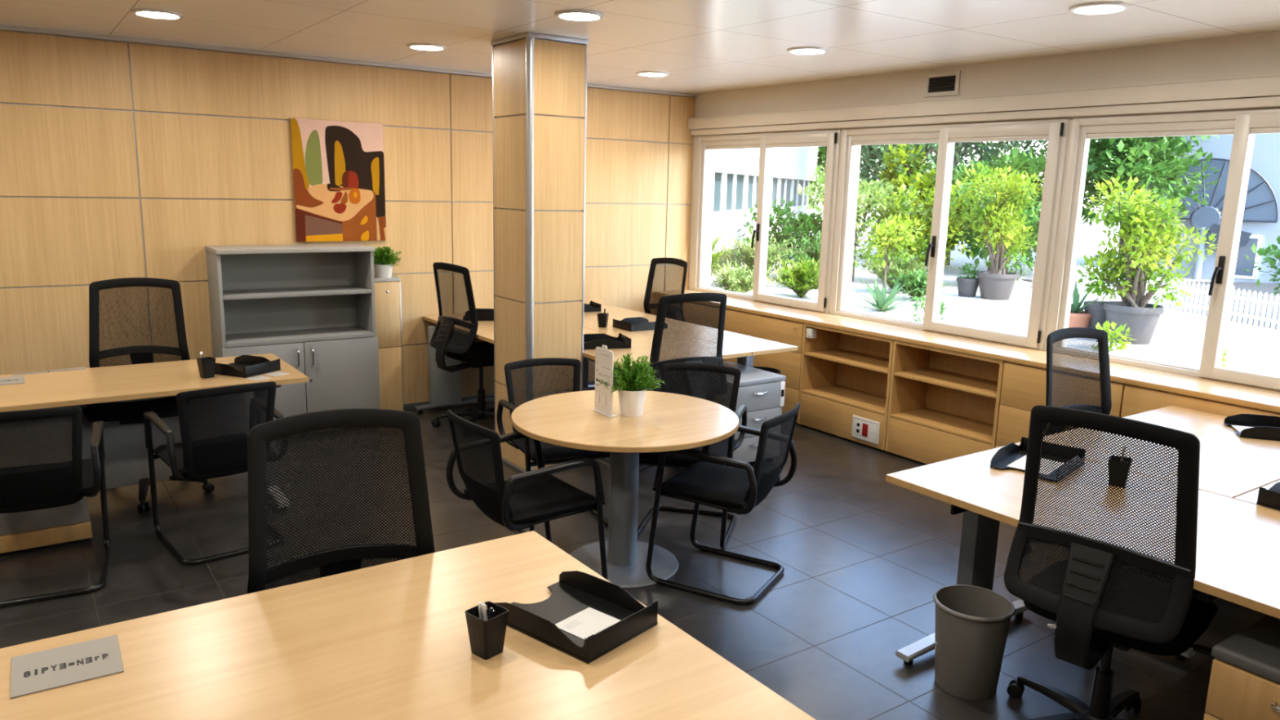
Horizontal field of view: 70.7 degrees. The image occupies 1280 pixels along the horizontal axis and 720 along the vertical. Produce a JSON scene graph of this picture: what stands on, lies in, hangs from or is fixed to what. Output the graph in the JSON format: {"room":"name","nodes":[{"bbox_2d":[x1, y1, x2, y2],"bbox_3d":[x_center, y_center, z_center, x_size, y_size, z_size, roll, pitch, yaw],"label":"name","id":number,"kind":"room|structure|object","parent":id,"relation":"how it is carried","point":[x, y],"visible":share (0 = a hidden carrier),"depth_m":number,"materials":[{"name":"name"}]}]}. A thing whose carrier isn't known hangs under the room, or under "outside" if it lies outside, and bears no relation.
{"room":"open-plan office","nodes":[
{"label":"open-plan office","id":0,"kind":"room"},
{"bbox_2d":[0,29,694,404],"bbox_3d":[-2.689,-0.807,6.281,7.956,2.576,0.212,-6,13,-35],"label":"wall","id":1,"kind":"structure","parent":0,"point":[119,159],"depth_m":6.02,"materials":[{"name":"brown wood"}]},
{"bbox_2d":[289,117,386,241],"bbox_3d":[-2.138,-1.271,6.424,0.645,0.842,0.031,-6,13,-35],"label":"painting","id":2,"kind":"object","parent":1,"relation":"attached to","point":[338,166],"visible":1,"depth_m":6.41,"materials":[{"name":"paint"}]},
{"bbox_2d":[0,23,697,97],"bbox_3d":[-2.588,-2.038,5.941,7.556,0.027,0.033,-6,13,-35],"label":"trim","id":3,"kind":"structure","parent":1,"relation":"attached to","point":[8,27],"depth_m":6.02,"materials":[{"name":"wood"}]},
{"bbox_2d":[490,31,588,472],"bbox_3d":[-0.624,-0.613,5.542,0.396,2.576,0.471,-6,13,-35],"label":"column","id":4,"kind":"structure","parent":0,"point":[540,80],"depth_m":5.32,"materials":[{"name":"brown wood"}]},
{"bbox_2d":[0,382,1267,719],"bbox_3d":[-0.227,1.252,3.044,7.956,0.120,8.920,-6,13,-35],"label":"floor","id":5,"kind":"structure","parent":0,"point":[864,557],"depth_m":4.10,"materials":[{"name":"tile"}]},
{"bbox_2d":[0,405,92,555],"bbox_3d":[-2.951,0.560,4.375,0.425,0.600,0.510,-6,13,-35],"label":"drawer pedestal","id":6,"kind":"object","parent":5,"relation":"on","point":[28,531],"visible":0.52,"depth_m":4.22,"materials":[{"name":"beige laminate"}]},
{"bbox_2d":[0,406,109,608],"bbox_3d":[-2.580,0.556,3.845,0.532,0.826,0.569,-4,12,-28],"label":"chair","id":7,"kind":"object","parent":5,"relation":"on","point":[24,488],"visible":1,"depth_m":3.67,"materials":[{"name":"fabric"}]},
{"bbox_2d":[83,277,214,513],"bbox_3d":[-2.730,0.167,4.917,0.679,1.175,0.703,-3,12,-23],"label":"office chair","id":8,"kind":"object","parent":5,"relation":"on","point":[129,412],"visible":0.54,"depth_m":5.04,"materials":[{"name":"black plastic"}]},
{"bbox_2d":[0,353,308,510],"bbox_3d":[-2.950,0.483,4.424,2.397,0.732,0.777,-6,13,-35],"label":"desk","id":9,"kind":"object","parent":5,"relation":"on","point":[126,452],"visible":0.31,"depth_m":4.70,"materials":[{"name":"brown wood"}]},
{"bbox_2d":[195,356,215,378],"bbox_3d":[-2.238,0.041,4.657,0.072,0.098,0.072,10,14,39],"label":"pen cup","id":10,"kind":"object","parent":9,"relation":"on","point":[206,366],"visible":1,"depth_m":4.64,"materials":[{"name":"black plastic"}]},
{"bbox_2d":[214,355,280,377],"bbox_3d":[-2.143,0.028,4.829,0.326,0.062,0.246,6,12,21],"label":"tray","id":11,"kind":"object","parent":9,"relation":"on","point":[243,366],"visible":0.95,"depth_m":4.78,"materials":[{"name":"black plastic"}]},
{"bbox_2d":[143,381,288,564],"bbox_3d":[-2.025,0.478,4.320,0.532,0.826,0.569,-8,14,-40],"label":"chair","id":12,"kind":"object","parent":5,"relation":"on","point":[208,458],"visible":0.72,"depth_m":4.11,"materials":[{"name":"fabric"}]},
{"bbox_2d":[204,243,380,439],"bbox_3d":[-2.369,-0.134,6.226,1.018,1.292,0.425,-6,13,-35],"label":"storage cabinet","id":13,"kind":"object","parent":5,"relation":"on","point":[312,307],"visible":0.81,"depth_m":6.24,"materials":[{"name":"grey metal"}]},
{"bbox_2d":[222,284,372,300],"bbox_3d":[-2.373,-0.466,6.180,0.966,0.024,0.353,-6,13,-35],"label":"shelf","id":14,"kind":"object","parent":13,"relation":"attached to","point":[246,291],"depth_m":6.16,"materials":[{"name":"grey metal"}]},
{"bbox_2d":[247,408,435,594],"bbox_3d":[-0.719,0.741,2.332,0.679,1.125,0.703,-4,12,-27],"label":"office chair","id":15,"kind":"object","parent":5,"relation":"on","point":[339,559],"visible":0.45,"depth_m":2.48,"materials":[{"name":"fabric"}]},
{"bbox_2d":[373,275,404,410],"bbox_3d":[-1.922,-0.097,6.744,0.238,1.045,0.161,-6,13,-35],"label":"base cabinet","id":16,"kind":"object","parent":5,"relation":"on","point":[387,291],"visible":0.6,"depth_m":6.69,"materials":[{"name":"brown wood"}]},
{"bbox_2d":[373,245,401,278],"bbox_3d":[-1.879,-0.725,6.618,0.281,0.236,0.270,2,11,1],"label":"potted plant","id":17,"kind":"object","parent":16,"relation":"on","point":[384,260],"visible":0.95,"depth_m":6.58,"materials":[{"name":"green plant"}]},
{"bbox_2d":[0,530,815,719],"bbox_3d":[-0.646,1.102,1.530,1.980,0.725,1.722,-6,13,-35],"label":"desk","id":18,"kind":"object","parent":5,"relation":"on","point":[390,641],"visible":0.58,"depth_m":1.95,"materials":[{"name":"brown wood"}]},
{"bbox_2d":[9,635,124,698],"bbox_3d":[-1.211,0.644,1.906,0.196,0.004,0.180,-6,13,-33],"label":"name plate","id":19,"kind":"object","parent":18,"relation":"on","point":[66,665],"visible":1,"depth_m":1.90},
{"bbox_2d":[464,601,508,660],"bbox_3d":[-0.338,0.601,1.995,0.072,0.098,0.072,10,14,39],"label":"pen cup","id":20,"kind":"object","parent":18,"relation":"on","point":[486,637],"visible":0.98,"depth_m":1.98,"materials":[{"name":"black plastic"}]},
{"bbox_2d":[494,570,657,663],"bbox_3d":[-0.160,0.594,2.151,0.326,0.062,0.246,10,14,38],"label":"tray","id":21,"kind":"object","parent":18,"relation":"on","point":[575,591],"visible":0.95,"depth_m":2.13,"materials":[{"name":"black plastic"}]},
{"bbox_2d":[555,607,620,639],"bbox_3d":[-0.104,0.624,2.108,0.155,0.002,0.125,10,14,38],"label":"paper slip","id":22,"kind":"object","parent":21,"relation":"in","point":[589,621],"visible":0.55,"depth_m":2.12,"materials":[{"name":"white"}]},
{"bbox_2d":[430,262,494,437],"bbox_3d":[-1.146,-0.110,6.495,0.703,1.202,0.679,-9,15,-42],"label":"office chair","id":23,"kind":"object","parent":5,"relation":"on","point":[470,354],"visible":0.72,"depth_m":6.26,"materials":[{"name":"fabric"}]},
{"bbox_2d":[413,313,616,414],"bbox_3d":[-0.960,0.106,6.662,1.050,0.725,1.458,-6,13,-35],"label":"desk","id":24,"kind":"object","parent":5,"relation":"on","point":[445,387],"visible":0.2,"depth_m":6.90,"materials":[{"name":"brown wood"}]},
{"bbox_2d":[446,409,608,580],"bbox_3d":[-0.494,0.613,3.819,0.569,0.826,0.532,-7,14,-36],"label":"chair","id":25,"kind":"object","parent":5,"relation":"on","point":[524,500],"visible":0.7,"depth_m":3.67,"materials":[{"name":"fabric"}]},
{"bbox_2d":[496,357,609,533],"bbox_3d":[-0.429,0.447,4.692,0.532,0.826,0.569,-4,12,-25],"label":"chair","id":26,"kind":"object","parent":5,"relation":"on","point":[552,454],"visible":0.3,"depth_m":4.78,"materials":[{"name":"black plastic"}]},
{"bbox_2d":[511,389,738,588],"bbox_3d":[-0.075,0.606,4.183,1.033,0.725,1.033,-6,13,-35],"label":"round table","id":27,"kind":"object","parent":5,"relation":"on","point":[668,421],"visible":0.86,"depth_m":4.10,"materials":[{"name":"brown wood"}]},
{"bbox_2d":[593,345,617,417],"bbox_3d":[-0.155,0.089,4.101,0.044,0.316,0.152,-6,13,-33],"label":"table sign","id":28,"kind":"object","parent":27,"relation":"on","point":[604,357],"visible":1,"depth_m":4.09,"materials":[{"name":"paper"}]},
{"bbox_2d":[597,352,664,417],"bbox_3d":[-0.039,0.111,4.087,0.300,0.284,0.280,-6,13,-35],"label":"potted plant","id":29,"kind":"object","parent":27,"relation":"on","point":[631,397],"visible":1,"depth_m":4.06,"materials":[{"name":"green plant"}]},
{"bbox_2d":[582,304,708,390],"bbox_3d":[-0.233,0.029,7.152,0.848,0.725,1.478,-6,13,-35],"label":"desk","id":30,"kind":"object","parent":5,"relation":"on","point":[590,318],"visible":0.12,"depth_m":7.16,"materials":[{"name":"brown wood"}]},
{"bbox_2d":[613,316,667,331],"bbox_3d":[0.001,-0.268,6.644,0.326,0.062,0.246,-6,13,-35],"label":"tray","id":31,"kind":"object","parent":30,"relation":"on","point":[637,323],"visible":0.86,"depth_m":6.56,"materials":[{"name":"black plastic"}]},
{"bbox_2d":[643,257,687,321],"bbox_3d":[0.040,-0.235,7.362,0.703,1.175,0.679,-7,14,-38],"label":"office chair","id":32,"kind":"object","parent":5,"relation":"on","point":[647,304],"visible":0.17,"depth_m":7.51,"materials":[{"name":"fabric"}]},
{"bbox_2d":[630,293,727,471],"bbox_3d":[0.201,0.143,5.463,0.696,1.162,0.665,-4,12,-27],"label":"office chair","id":33,"kind":"object","parent":5,"relation":"on","point":[664,302],"visible":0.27,"depth_m":5.19,"materials":[{"name":"fabric"}]},
{"bbox_2d":[653,295,719,328],"bbox_3d":[0.544,-0.146,8.005,0.381,0.784,0.934,-6,13,-35],"label":"base cabinet","id":34,"kind":"object","parent":5,"relation":"on","point":[656,295],"visible":0.02,"depth_m":7.68,"materials":[{"name":"brown wood"}]},
{"bbox_2d":[653,289,1279,413],"bbox_3d":[2.319,-0.027,5.457,0.395,0.030,7.104,-6,13,-35],"label":"countertop","id":35,"kind":"structure","parent":34,"relation":"on","point":[1211,389],"depth_m":5.46,"materials":[{"name":"brown wood"}]},
{"bbox_2d":[583,328,798,466],"bbox_3d":[0.226,0.254,6.047,1.389,0.725,0.884,-6,13,-35],"label":"desk","id":36,"kind":"object","parent":5,"relation":"on","point":[742,347],"visible":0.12,"depth_m":5.94,"materials":[{"name":"brown wood"}]},
{"bbox_2d":[583,333,631,349],"bbox_3d":[-0.248,-0.123,5.860,0.326,0.062,0.246,-2,11,-18],"label":"tray","id":37,"kind":"object","parent":36,"relation":"on","point":[591,341],"visible":0.81,"depth_m":5.79,"materials":[{"name":"black plastic"}]},
{"bbox_2d":[637,362,746,549],"bbox_3d":[0.258,0.473,4.647,0.532,0.826,0.569,4,11,14],"label":"chair","id":38,"kind":"object","parent":5,"relation":"on","point":[726,447],"visible":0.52,"depth_m":4.79,"materials":[{"name":"fabric"}]},
{"bbox_2d":[645,402,799,604],"bbox_3d":[0.395,0.590,4.058,0.569,0.826,0.532,7,12,28],"label":"chair","id":39,"kind":"object","parent":5,"relation":"on","point":[704,482],"visible":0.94,"depth_m":3.94,"materials":[{"name":"fabric"}]},
{"bbox_2d":[679,360,786,466],"bbox_3d":[0.591,0.362,5.908,0.448,0.582,0.601,-6,13,-35],"label":"drawer pedestal","id":40,"kind":"object","parent":5,"relation":"on","point":[762,392],"visible":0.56,"depth_m":5.69,"materials":[{"name":"grey metal"}]},
{"bbox_2d":[723,308,803,422],"bbox_3d":[1.084,0.014,7.247,0.384,0.784,0.942,-6,13,-35],"label":"base cabinet","id":41,"kind":"object","parent":5,"relation":"on","point":[762,326],"visible":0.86,"depth_m":6.93,"materials":[{"name":"brown wood"}]},
{"bbox_2d":[797,323,893,452],"bbox_3d":[1.597,0.165,6.532,0.382,0.784,0.831,-6,13,-35],"label":"base cabinet","id":42,"kind":"object","parent":5,"relation":"on","point":[844,374],"visible":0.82,"depth_m":6.65,"materials":[{"name":"brown wood"}]},
{"bbox_2d":[851,414,879,444],"bbox_3d":[1.572,0.484,6.266,0.014,0.160,0.244,-6,13,-35],"label":"socket plate","id":43,"kind":"object","parent":42,"relation":"attached to","point":[863,428],"visible":1,"depth_m":6.26,"materials":[{"name":"white plastic"}]},
{"bbox_2d":[884,340,1005,464],"bbox_3d":[2.071,0.304,5.867,0.382,0.784,0.814,-6,13,-35],"label":"base cabinet","id":44,"kind":"object","parent":5,"relation":"on","point":[944,405],"visible":0.67,"depth_m":5.97,"materials":[{"name":"brown wood"}]},
{"bbox_2d":[933,584,1015,700],"bbox_3d":[1.187,1.020,3.248,0.277,0.326,0.277,-6,13,-35],"label":"waste bin","id":45,"kind":"object","parent":5,"relation":"on","point":[972,623],"visible":1,"depth_m":3.17,"materials":[{"name":"grey plastic"}]},
{"bbox_2d":[995,360,1126,448],"bbox_3d":[2.511,0.434,5.253,0.381,0.784,0.707,-6,13,-35],"label":"base cabinet","id":46,"kind":"object","parent":5,"relation":"on","point":[1024,387],"visible":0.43,"depth_m":5.27,"materials":[{"name":"brown wood"}]},
{"bbox_2d":[1024,327,1111,554],"bbox_3d":[2.238,0.443,4.275,0.679,1.120,0.702,-5,12,-29],"label":"office chair","id":47,"kind":"object","parent":5,"relation":"on","point":[1101,335],"visible":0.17,"depth_m":4.45,"materials":[{"name":"black plastic"}]},
{"bbox_2d":[885,442,1279,665],"bbox_3d":[1.729,0.882,2.981,0.859,0.725,1.662,-6,13,-35],"label":"desk","id":48,"kind":"object","parent":5,"relation":"on","point":[1237,553],"visible":0.56,"depth_m":3.05,"materials":[{"name":"brown wood"}]},
{"bbox_2d":[990,436,1084,481],"bbox_3d":[1.538,0.381,3.478,0.246,0.062,0.326,11,14,41],"label":"tray","id":49,"kind":"object","parent":48,"relation":"on","point":[1011,452],"visible":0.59,"depth_m":3.54,"materials":[{"name":"black plastic"}]},
{"bbox_2d":[1004,404,1217,719],"bbox_3d":[1.493,0.688,2.815,0.702,1.156,0.680,-9,15,-43],"label":"office chair","id":50,"kind":"object","parent":5,"relation":"on","point":[1096,606],"visible":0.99,"depth_m":2.59,"materials":[{"name":"fabric"}]},
{"bbox_2d":[1042,405,1279,660],"bbox_3d":[2.384,0.713,3.945,1.320,0.725,0.810,-6,13,-35],"label":"desk","id":51,"kind":"object","parent":5,"relation":"on","point":[1231,465],"visible":0.17,"depth_m":3.73,"materials":[{"name":"brown wood"}]},
{"bbox_2d":[1223,413,1279,440],"bbox_3d":[2.844,0.305,4.041,0.326,0.062,0.246,5,11,17],"label":"tray","id":52,"kind":"object","parent":51,"relation":"on","point":[1264,427],"visible":1,"depth_m":4.14,"materials":[{"name":"black plastic"}]},
{"bbox_2d":[1120,383,1279,417],"bbox_3d":[3.029,0.587,4.528,0.381,0.784,1.089,-6,13,-35],"label":"base cabinet","id":53,"kind":"object","parent":5,"relation":"on","point":[1136,399],"visible":0.17,"depth_m":4.60,"materials":[{"name":"brown wood"}]},
{"bbox_2d":[1203,615,1279,719],"bbox_3d":[1.871,1.069,2.469,0.561,0.560,0.428,-6,13,-35],"label":"drawer pedestal","id":54,"kind":"object","parent":5,"relation":"on","point":[1244,684],"visible":1,"depth_m":2.42,"materials":[{"name":"beige wood"}]},
{"bbox_2d":[1233,480,1279,511],"bbox_3d":[2.862,0.854,3.275,1.320,0.725,0.844,-6,13,-35],"label":"desk","id":55,"kind":"object","parent":5,"relation":"on","point":[1251,497],"visible":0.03,"depth_m":3.19,"materials":[{"name":"brown wood"}]},
{"bbox_2d":[1256,481,1279,510],"bbox_3d":[2.330,0.477,3.083,0.326,0.062,0.246,-5,13,-30],"label":"tray","id":56,"kind":"object","parent":55,"relation":"on","point":[1270,498],"visible":1,"depth_m":3.08,"materials":[{"name":"black plastic"}]},
{"bbox_2d":[0,0,1279,93],"bbox_3d":[-0.141,-1.397,2.548,8.006,0.120,8.920,-6,13,-35],"label":"ceiling","id":57,"kind":"structure","parent":0,"point":[704,46],"depth_m":4.80,"materials":[{"name":"paint"}]},
{"bbox_2d":[130,8,184,18],"bbox_3d":[-2.517,-1.805,4.705,0.248,0.012,0.248,-6,13,-35],"label":"recessed light","id":58,"kind":"object","parent":57,"relation":"in","point":[147,12],"visible":1,"depth_m":4.69,"materials":[{"name":"white plastic"}]},
{"bbox_2d":[554,9,604,21],"bbox_3d":[-0.299,-1.701,4.454,0.248,0.012,0.248,-6,13,-35],"label":"recessed light","id":59,"kind":"object","parent":57,"relation":"in","point":[571,15],"visible":1,"depth_m":4.44,"materials":[{"name":"white plastic"}]},
{"bbox_2d":[786,46,828,54],"bbox_3d":[1.003,-1.849,5.390,0.248,0.012,0.248,-6,13,-35],"label":"recessed light","id":60,"kind":"object","parent":57,"relation":"in","point":[799,50],"visible":1,"depth_m":5.37,"materials":[{"name":"white plastic"}]},
{"bbox_2d":[1068,1,1131,14],"bbox_3d":[2.025,-1.551,3.977,0.248,0.012,0.248,-6,13,-35],"label":"recessed light","id":61,"kind":"object","parent":57,"relation":"in","point":[1095,7],"visible":1,"depth_m":3.96,"materials":[{"name":"white plastic"}]},
{"bbox_2d":[1075,5,1123,12],"bbox_3d":[2.025,-1.552,3.976,0.194,0.001,0.194,-6,13,-35],"label":"diffuser","id":62,"kind":"object","parent":61,"relation":"attached to","point":[1094,8],"depth_m":3.99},
{"bbox_2d":[688,30,1279,351],"bbox_3d":[2.982,-0.416,4.987,0.200,2.576,8.520,-6,13,-35],"label":"wall","id":63,"kind":"structure","parent":0,"point":[1255,54],"depth_m":5.58,"materials":[{"name":"paint"}]},
{"bbox_2d":[692,128,840,313],"bbox_3d":[0.996,-1.179,7.553,0.160,1.405,1.700,-6,13,-35],"label":"window","id":64,"kind":"structure","parent":63,"relation":"in","point":[831,139],"depth_m":7.46,"materials":[{"name":"beige plastic"}]},
{"bbox_2d":[924,70,960,97],"bbox_3d":[2.007,-1.833,5.989,0.014,0.156,0.270,-6,13,-35],"label":"air vent","id":65,"kind":"object","parent":63,"relation":"in","point":[948,82],"visible":1,"depth_m":5.98,"materials":[{"name":"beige metal"}]},
{"bbox_2d":[831,118,1070,351],"bbox_3d":[2.003,-0.882,6.144,0.160,1.405,1.765,-6,13,-35],"label":"window","id":66,"kind":"structure","parent":63,"relation":"in","point":[1055,131],"depth_m":6.01,"materials":[{"name":"beige plastic"}]},
{"bbox_2d":[688,73,1279,135],"bbox_3d":[2.351,-1.542,5.475,0.079,0.148,6.606,-6,13,-35],"label":"trim","id":67,"kind":"structure","parent":63,"relation":"attached to","point":[1259,91],"depth_m":5.44,"materials":[{"name":"wood"}]},
{"bbox_2d":[1048,107,1279,391],"bbox_3d":[3.029,-0.579,4.708,0.160,1.405,1.765,-6,13,-35],"label":"window","id":68,"kind":"structure","parent":63,"relation":"in","point":[1244,124],"depth_m":4.77,"materials":[{"name":"beige plastic"}]},
{"bbox_2d":[976,271,1017,300],"bbox_3d":[6.808,-1.418,17.230,0.734,0.500,0.734,-6,13,-35],"label":"planter","id":69,"kind":"object","parent":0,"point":[993,285],"depth_m":17.00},
{"bbox_2d":[1102,301,1164,344],"bbox_3d":[6.791,-0.510,12.461,0.734,0.520,0.734,-6,13,-35],"label":"planter","id":70,"kind":"object","parent":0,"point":[1142,318],"depth_m":12.22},
{"label":"outside","id":71,"kind":"structure","parent":0,"visible":0},
{"bbox_2d":[710,208,1279,375],"bbox_3d":[24.287,-4.039,35.213,69.584,0.300,120.000,-6,13,-35],"label":"ground","id":72,"kind":"structure","parent":71,"point":[1178,337],"depth_m":14.97,"materials":[{"name":"concrete"}]},
{"bbox_2d":[711,231,742,276],"bbox_3d":[1.062,-2.027,17.632,1.770,1.269,2.088,7,12,25],"label":"shrub","id":73,"kind":"object","parent":72,"relation":"on","point":[715,259],"visible":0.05,"depth_m":17.44,"materials":[{"name":"green plant"}]},
{"bbox_2d":[710,259,780,293],"bbox_3d":[1.817,-1.452,16.140,1.526,0.741,1.578,-6,13,-35],"label":"shrub","id":74,"kind":"object","parent":72,"relation":"on","point":[735,280],"visible":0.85,"depth_m":15.90,"materials":[{"name":"green plant"}]},
{"bbox_2d":[711,225,811,280],"bbox_3d":[2.325,-2.033,17.854,2.102,1.262,2.160,-6,13,-35],"label":"shrub","id":75,"kind":"object","parent":72,"relation":"on","point":[748,252],"visible":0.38,"depth_m":17.77,"materials":[{"name":"green plant"}]},
{"bbox_2d":[711,146,817,271],"bbox_3d":[-0.510,-5.471,24.359,8.000,5.400,17.240,5,12,19],"label":"building","id":76,"kind":"structure","parent":72,"relation":"on","point":[736,170],"depth_m":21.70,"materials":[{"name":"white concrete"}]},
{"bbox_2d":[734,197,822,271],"bbox_3d":[3.216,-2.598,19.824,2.428,1.904,2.248,5,11,18],"label":"bush","id":77,"kind":"object","parent":72,"relation":"on","point":[797,228],"visible":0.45,"depth_m":19.61,"materials":[{"name":"green plant"}]},
{"bbox_2d":[765,254,820,297],"bbox_3d":[2.996,-1.555,16.585,1.597,0.832,1.685,-6,13,-35],"label":"shrub","id":78,"kind":"object","parent":72,"relation":"on","point":[801,278],"visible":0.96,"depth_m":16.45,"materials":[{"name":"green plant"}]},
{"bbox_2d":[774,230,871,288],"bbox_3d":[3.643,-2.010,18.021,1.924,1.217,1.903,3,11,6],"label":"shrub","id":79,"kind":"object","parent":72,"relation":"on","point":[815,253],"visible":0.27,"depth_m":17.93,"materials":[{"name":"green plant"}]},
{"bbox_2d":[800,145,870,236],"bbox_3d":[5.736,-7.772,33.269,5.765,6.879,5.890,-6,13,-35],"label":"tree","id":80,"kind":"object","parent":72,"relation":"on","point":[822,157],"visible":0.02,"depth_m":31.93,"materials":[{"name":"green plant"}]},
{"bbox_2d":[791,164,933,282],"bbox_3d":[4.779,-2.987,19.757,3.095,2.528,2.670,-3,12,-23],"label":"bush","id":81,"kind":"object","parent":72,"relation":"on","point":[870,204],"visible":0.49,"depth_m":19.18,"materials":[{"name":"green plant"}]},
{"bbox_2d":[849,275,921,311],"bbox_3d":[4.085,-1.125,15.044,1.342,0.641,1.313,7,12,25],"label":"agave plant","id":82,"kind":"object","parent":72,"relation":"on","point":[882,304],"visible":0.94,"depth_m":14.98,"materials":[{"name":"green plant"}]},
{"bbox_2d":[853,248,928,293],"bbox_3d":[4.999,-1.738,17.637,1.564,0.894,1.549,7,12,26],"label":"shrub","id":83,"kind":"object","parent":72,"relation":"on","point":[901,264],"visible":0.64,"depth_m":17.50,"materials":[{"name":"green plant"}]},
{"bbox_2d":[857,213,926,288],"bbox_3d":[4.180,-1.646,15.085,1.176,1.631,1.236,-6,13,-35],"label":"young tree","id":84,"kind":"object","parent":72,"relation":"on","point":[882,238],"visible":1,"depth_m":14.91,"materials":[{"name":"green plant"}]},
{"bbox_2d":[858,142,937,256],"bbox_3d":[7.619,-6.544,26.788,4.783,6.998,4.672,0,11,-8],"label":"tree","id":85,"kind":"object","parent":72,"relation":"on","point":[869,148],"visible":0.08,"depth_m":26.70,"materials":[{"name":"green plant"}]},
{"bbox_2d":[883,267,949,300],"bbox_3d":[5.088,-1.418,16.663,1.213,0.636,1.294,-6,13,-35],"label":"shrub","id":86,"kind":"object","parent":72,"relation":"on","point":[912,282],"visible":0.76,"depth_m":16.48,"materials":[{"name":"green plant"}]},
{"bbox_2d":[857,178,982,277],"bbox_3d":[6.132,-2.803,19.592,2.686,2.296,2.604,3,11,10],"label":"bush","id":87,"kind":"object","parent":72,"relation":"on","point":[922,242],"visible":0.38,"depth_m":19.11,"materials":[{"name":"green plant"}]},
{"bbox_2d":[875,143,968,268],"bbox_3d":[7.211,-4.005,22.791,2.972,3.522,3.072,5,11,18],"label":"tree","id":88,"kind":"object","parent":72,"relation":"on","point":[925,184],"visible":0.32,"depth_m":22.59,"materials":[{"name":"green plant"}]},
{"bbox_2d":[910,277,955,322],"bbox_3d":[3.392,-0.473,10.590,0.561,0.991,0.566,-6,13,-35],"label":"sapling","id":89,"kind":"object","parent":72,"relation":"on","point":[917,299],"visible":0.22,"depth_m":10.56,"materials":[{"name":"green plant"}]},
{"bbox_2d":[858,140,1047,265],"bbox_3d":[8.308,-6.278,24.369,6.324,7.426,6.980,1,11,-5],"label":"tree","id":90,"kind":"object","parent":72,"relation":"on","point":[958,146],"visible":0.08,"depth_m":24.25,"materials":[{"name":"green plant"}]},
{"bbox_2d":[955,262,982,297],"bbox_3d":[6.377,-1.571,17.529,0.508,0.666,0.557,-6,13,-35],"label":"potted plant","id":91,"kind":"object","parent":72,"relation":"on","point":[967,286],"visible":0.94,"depth_m":17.42,"materials":[{"name":"grey ceramic"}]},
{"bbox_2d":[952,160,1042,300],"bbox_3d":[6.765,-2.438,17.051,1.525,2.568,1.897,11,14,41],"label":"potted shrub","id":92,"kind":"object","parent":72,"relation":"on","point":[996,284],"visible":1,"depth_m":16.84,"materials":[{"name":"green plant"}]},
{"bbox_2d":[950,146,1046,271],"bbox_3d":[8.603,-3.499,21.530,2.831,3.069,3.419,-5,13,-30],"label":"tree","id":93,"kind":"object","parent":72,"relation":"on","point":[1020,162],"visible":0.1,"depth_m":20.84,"materials":[{"name":"green plant"}]},
{"bbox_2d":[949,177,1082,282],"bbox_3d":[7.876,-2.679,19.110,2.722,2.317,2.539,5,12,20],"label":"bush","id":94,"kind":"object","parent":72,"relation":"on","point":[1029,262],"visible":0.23,"depth_m":18.83,"materials":[{"name":"green plant"}]},
{"bbox_2d":[1068,282,1102,328],"bbox_3d":[6.334,-0.766,13.128,0.831,0.749,0.896,3,11,6],"label":"agave plant","id":95,"kind":"object","parent":72,"relation":"on","point":[1077,317],"visible":0.46,"depth_m":12.99,"materials":[{"name":"green plant"}]},
{"bbox_2d":[1083,300,1107,333],"bbox_3d":[6.687,-0.600,13.072,0.510,0.460,0.510,-6,13,-35],"label":"planter pot","id":96,"kind":"object","parent":72,"relation":"on","point":[1097,311],"visible":0.31,"depth_m":12.91,"materials":[{"name":"ceramic"}]},
{"bbox_2d":[1091,320,1137,351],"bbox_3d":[6.167,-0.292,11.742,0.698,0.465,0.632,-6,13,-35],"label":"shrub","id":97,"kind":"object","parent":72,"relation":"on","point":[1123,344],"visible":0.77,"depth_m":11.69,"materials":[{"name":"green plant"}]},
{"bbox_2d":[1028,137,1201,224],"bbox_3d":[11.482,-6.023,22.869,5.762,7.667,5.247,-6,13,-35],"label":"tree","id":98,"kind":"object","parent":72,"relation":"on","point":[1042,150],"visible":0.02,"depth_m":22.55,"materials":[{"name":"green plant"}]},
{"bbox_2d":[1074,174,1218,344],"bbox_3d":[6.824,-1.356,12.248,1.691,2.264,1.598,10,14,38],"label":"potted shrub","id":99,"kind":"object","parent":72,"relation":"on","point":[1142,317],"visible":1,"depth_m":12.15,"materials":[{"name":"green plant"}]},
{"bbox_2d":[1031,257,1279,330],"bbox_3d":[9.237,-1.239,16.300,0.096,0.620,7.580,0,11,-7],"label":"picket fence","id":100,"kind":"object","parent":72,"relation":"on","point":[1264,301],"visible":0.35,"depth_m":14.48,"materials":[{"name":"white paint"}]},
{"bbox_2d":[1135,133,1279,284],"bbox_3d":[21.058,-5.296,20.173,16.000,7.700,6.075,10,14,39],"label":"building","id":101,"kind":"structure","parent":72,"relation":"on","point":[1265,160],"depth_m":21.89,"materials":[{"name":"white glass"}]},
{"bbox_2d":[1147,157,1278,279],"bbox_3d":[13.985,-3.472,22.279,2.949,2.974,0.207,10,14,39],"label":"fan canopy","id":102,"kind":"object","parent":72,"relation":"on","point":[1209,215],"visible":0.62,"depth_m":22.06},
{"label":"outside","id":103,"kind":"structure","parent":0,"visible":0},
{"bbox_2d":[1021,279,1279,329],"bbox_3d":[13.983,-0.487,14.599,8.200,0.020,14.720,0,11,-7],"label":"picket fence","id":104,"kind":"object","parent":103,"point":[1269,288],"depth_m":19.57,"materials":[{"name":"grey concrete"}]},
{"bbox_2d":[1080,134,1220,269],"bbox_3d":[11.614,-4.651,20.718,3.576,5.782,4.257,3,11,9],"label":"tree","id":105,"kind":"object","parent":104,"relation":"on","point":[1140,152],"visible":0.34,"depth_m":20.10,"materials":[{"name":"green plant"}]},
{"bbox_2d":[1242,235,1279,295],"bbox_3d":[10.760,-1.503,14.091,2.643,2.055,2.352,-6,13,-35],"label":"shrub","id":106,"kind":"object","parent":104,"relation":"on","point":[1272,261],"visible":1,"depth_m":14.54,"materials":[{"name":"green plant"}]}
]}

